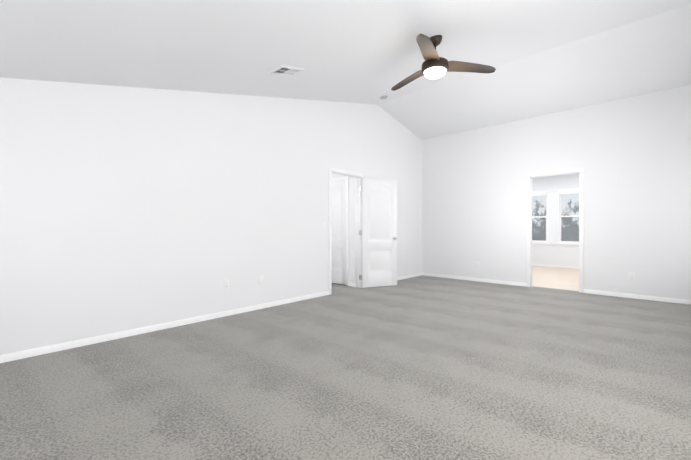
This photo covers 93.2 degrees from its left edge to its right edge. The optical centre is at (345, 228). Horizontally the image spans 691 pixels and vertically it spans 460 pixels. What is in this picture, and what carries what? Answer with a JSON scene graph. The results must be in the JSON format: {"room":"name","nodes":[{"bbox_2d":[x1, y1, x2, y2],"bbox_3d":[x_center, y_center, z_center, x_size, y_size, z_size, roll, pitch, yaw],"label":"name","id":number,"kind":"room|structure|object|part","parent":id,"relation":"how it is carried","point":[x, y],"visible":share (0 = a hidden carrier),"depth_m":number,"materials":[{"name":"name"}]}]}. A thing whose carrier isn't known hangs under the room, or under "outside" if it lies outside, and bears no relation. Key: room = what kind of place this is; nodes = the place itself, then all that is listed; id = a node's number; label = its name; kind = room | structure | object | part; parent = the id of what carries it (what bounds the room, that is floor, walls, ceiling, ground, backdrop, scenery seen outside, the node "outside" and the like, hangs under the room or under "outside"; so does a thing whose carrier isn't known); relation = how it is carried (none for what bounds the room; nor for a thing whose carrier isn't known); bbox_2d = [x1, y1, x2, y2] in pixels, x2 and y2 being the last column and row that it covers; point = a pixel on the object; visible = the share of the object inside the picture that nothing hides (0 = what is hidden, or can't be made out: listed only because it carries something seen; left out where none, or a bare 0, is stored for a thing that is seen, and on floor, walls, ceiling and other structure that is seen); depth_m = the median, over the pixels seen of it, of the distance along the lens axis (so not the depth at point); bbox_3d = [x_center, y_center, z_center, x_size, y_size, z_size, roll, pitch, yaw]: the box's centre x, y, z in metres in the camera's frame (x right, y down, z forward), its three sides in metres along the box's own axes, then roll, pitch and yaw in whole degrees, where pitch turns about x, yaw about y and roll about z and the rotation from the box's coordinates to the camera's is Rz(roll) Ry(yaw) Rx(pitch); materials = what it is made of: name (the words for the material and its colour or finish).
{"room":"empty bedroom","nodes":[
{"label":"empty bedroom","id":0,"kind":"room"},
{"bbox_2d":[0,78,421,354],"bbox_3d":[-0.840,-0.670,4.970,0.120,3.560,7.940,0,0,43],"label":"wall","id":1,"kind":"structure","parent":0,"point":[123,208],"depth_m":3.64,"materials":[{"name":"paint"}]},
{"bbox_2d":[0,291,328,362],"bbox_3d":[-1.841,1.079,3.790,0.013,0.064,4.608,0,0,43],"label":"baseboard","id":2,"kind":"structure","parent":1,"relation":"attached to","point":[59,347],"depth_m":3.42,"materials":[{"name":"white paint"}]},
{"bbox_2d":[224,280,228,288],"bbox_3d":[-1.509,0.711,4.152,0.007,0.115,0.070,0,0,43],"label":"electrical outlet","id":3,"kind":"object","parent":1,"relation":"attached to","point":[226,284],"visible":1,"depth_m":4.15,"materials":[{"name":"white plastic"}]},
{"bbox_2d":[329,167,362,294],"bbox_3d":[-0.026,0.043,5.852,0.152,2.133,0.886,0,0,43],"label":"door frame","id":4,"kind":"structure","parent":1,"relation":"attached to","point":[358,227],"depth_m":6.09,"materials":[{"name":"white paint"}]},
{"bbox_2d":[359,177,396,287],"bbox_3d":[0.638,0.078,6.205,0.448,2.040,0.690,0,0,43],"label":"door","id":5,"kind":"structure","parent":1,"relation":"in","point":[379,232],"depth_m":6.17,"materials":[{"name":"white paint"}]},
{"bbox_3d":[0.270,0.083,6.095,0.056,1.740,0.002,0,0,43],"label":"hinge leaf of the left door trim","id":6,"kind":"part","parent":5,"relation":"part of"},
{"bbox_2d":[397,273,421,279],"bbox_3d":[1.061,1.077,6.932,0.013,0.064,2.178,0,0,43],"label":"baseboard","id":7,"kind":"structure","parent":1,"relation":"attached to","point":[418,274],"depth_m":7.33,"materials":[{"name":"white paint"}]},
{"bbox_2d":[332,283,353,291],"bbox_3d":[-1.277,1.160,5.544,1.300,0.100,3.190,0,0,43],"label":"floor","id":8,"kind":"structure","parent":0,"point":[336,287],"depth_m":6.15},
{"bbox_2d":[332,174,354,283],"bbox_3d":[-0.236,-0.160,6.671,1.300,2.540,0.120,0,0,43],"label":"wall","id":9,"kind":"structure","parent":0,"point":[351,229],"depth_m":6.27,"materials":[{"name":"paint"}]},
{"bbox_2d":[332,180,345,284],"bbox_3d":[-0.237,0.078,6.621,0.757,2.040,0.167,0,0,43],"label":"hall door","id":10,"kind":"structure","parent":9,"relation":"in","point":[338,232],"depth_m":6.50,"materials":[{"name":"white paint"}]},
{"bbox_2d":[332,176,348,285],"bbox_3d":[-0.223,0.053,6.649,0.886,2.113,0.136,0,0,43],"label":"door frame","id":11,"kind":"structure","parent":9,"relation":"attached to","point":[347,222],"depth_m":6.32,"materials":[{"name":"white paint"}]},
{"bbox_2d":[0,275,690,459],"bbox_3d":[0.893,1.161,3.370,4.840,0.100,7.940,0,0,43],"label":"floor carpet","id":12,"kind":"object","parent":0,"point":[422,367],"visible":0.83,"depth_m":2.34,"materials":[{"name":"grey carpet"}]},
{"bbox_2d":[0,0,690,139],"bbox_3d":[0.893,-1.808,3.369,4.840,1.562,7.940,0,0,43],"label":"ceiling","id":13,"kind":"structure","parent":0,"point":[543,57],"depth_m":3.37,"materials":[{"name":"paint"}]},
{"bbox_2d":[269,65,303,75],"bbox_3d":[-0.653,-1.754,3.640,0.232,0.084,0.319,0,0,43],"label":"ceiling vent","id":14,"kind":"object","parent":13,"relation":"in","point":[285,70],"visible":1,"depth_m":3.62,"materials":[{"name":"white metal"}]},
{"bbox_2d":[391,34,495,90],"bbox_3d":[0.809,-1.769,3.381,1.084,0.421,1.105,0,0,43],"label":"ceiling fan","id":15,"kind":"object","parent":13,"relation":"hanging from","point":[435,65],"visible":1,"depth_m":3.32,"materials":[{"name":"brown wood"}]},
{"bbox_2d":[532,266,578,290],"bbox_3d":[4.981,1.159,7.722,4.340,0.100,4.000,0,0,43],"label":"floor","id":16,"kind":"structure","parent":0,"point":[557,278],"depth_m":7.25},
{"bbox_2d":[532,173,578,266],"bbox_3d":[6.297,-0.291,9.146,4.340,2.800,0.120,0,0,43],"label":"wall","id":17,"kind":"structure","parent":0,"point":[552,253],"depth_m":9.36,"materials":[{"name":"paint"}]},
{"bbox_2d":[532,190,549,245],"bbox_3d":[5.675,-0.304,9.697,0.680,1.615,0.155,0,0,43],"label":"window","id":18,"kind":"structure","parent":17,"relation":"in","point":[542,242],"depth_m":9.55,"materials":[{"name":"white paint"}]},
{"bbox_2d":[532,264,578,268],"bbox_3d":[6.251,1.077,9.098,4.100,0.064,0.013,0,0,43],"label":"baseboard","id":19,"kind":"structure","parent":17,"relation":"attached to","point":[561,266],"depth_m":9.29,"materials":[{"name":"white paint"}]},
{"bbox_2d":[556,188,578,246],"bbox_3d":[6.300,-0.304,9.120,0.680,1.615,0.155,0,0,43],"label":"window","id":20,"kind":"structure","parent":17,"relation":"in","point":[561,192],"depth_m":9.21,"materials":[{"name":"white paint"}]},
{"bbox_2d":[422,85,690,299],"bbox_3d":[3.590,-0.495,6.201,4.720,3.210,0.120,0,0,43],"label":"wall","id":21,"kind":"structure","parent":0,"point":[631,156],"depth_m":5.58,"materials":[{"name":"paint"}]},
{"bbox_2d":[422,273,526,286],"bbox_3d":[2.633,1.077,6.994,2.238,0.064,0.013,0,0,43],"label":"baseboard","id":22,"kind":"structure","parent":21,"relation":"attached to","point":[425,274],"depth_m":6.86,"materials":[{"name":"white paint"}]},
{"bbox_2d":[527,168,583,292],"bbox_3d":[3.825,0.033,5.984,0.886,2.153,0.152,0,0,43],"label":"door frame","id":23,"kind":"structure","parent":21,"relation":"attached to","point":[580,171],"depth_m":5.86,"materials":[{"name":"white paint"}]},
{"bbox_2d":[629,272,634,279],"bbox_3d":[4.565,0.760,5.214,0.070,0.115,0.007,0,0,43],"label":"electrical outlet","id":24,"kind":"object","parent":21,"relation":"attached to","point":[631,276],"visible":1,"depth_m":5.21,"materials":[{"name":"white plastic"}]},
{"bbox_2d":[584,289,690,304],"bbox_3d":[4.633,1.078,5.147,1.438,0.064,0.013,0,0,43],"label":"baseboard","id":25,"kind":"structure","parent":21,"relation":"attached to","point":[682,301],"depth_m":5.15,"materials":[{"name":"white paint"}]},
{"label":"outside","id":26,"kind":"structure","parent":0,"visible":0},
{"bbox_2d":[532,193,578,240],"bbox_3d":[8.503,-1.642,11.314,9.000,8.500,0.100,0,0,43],"label":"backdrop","id":27,"kind":"structure","parent":26,"point":[536,208],"depth_m":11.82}
]}

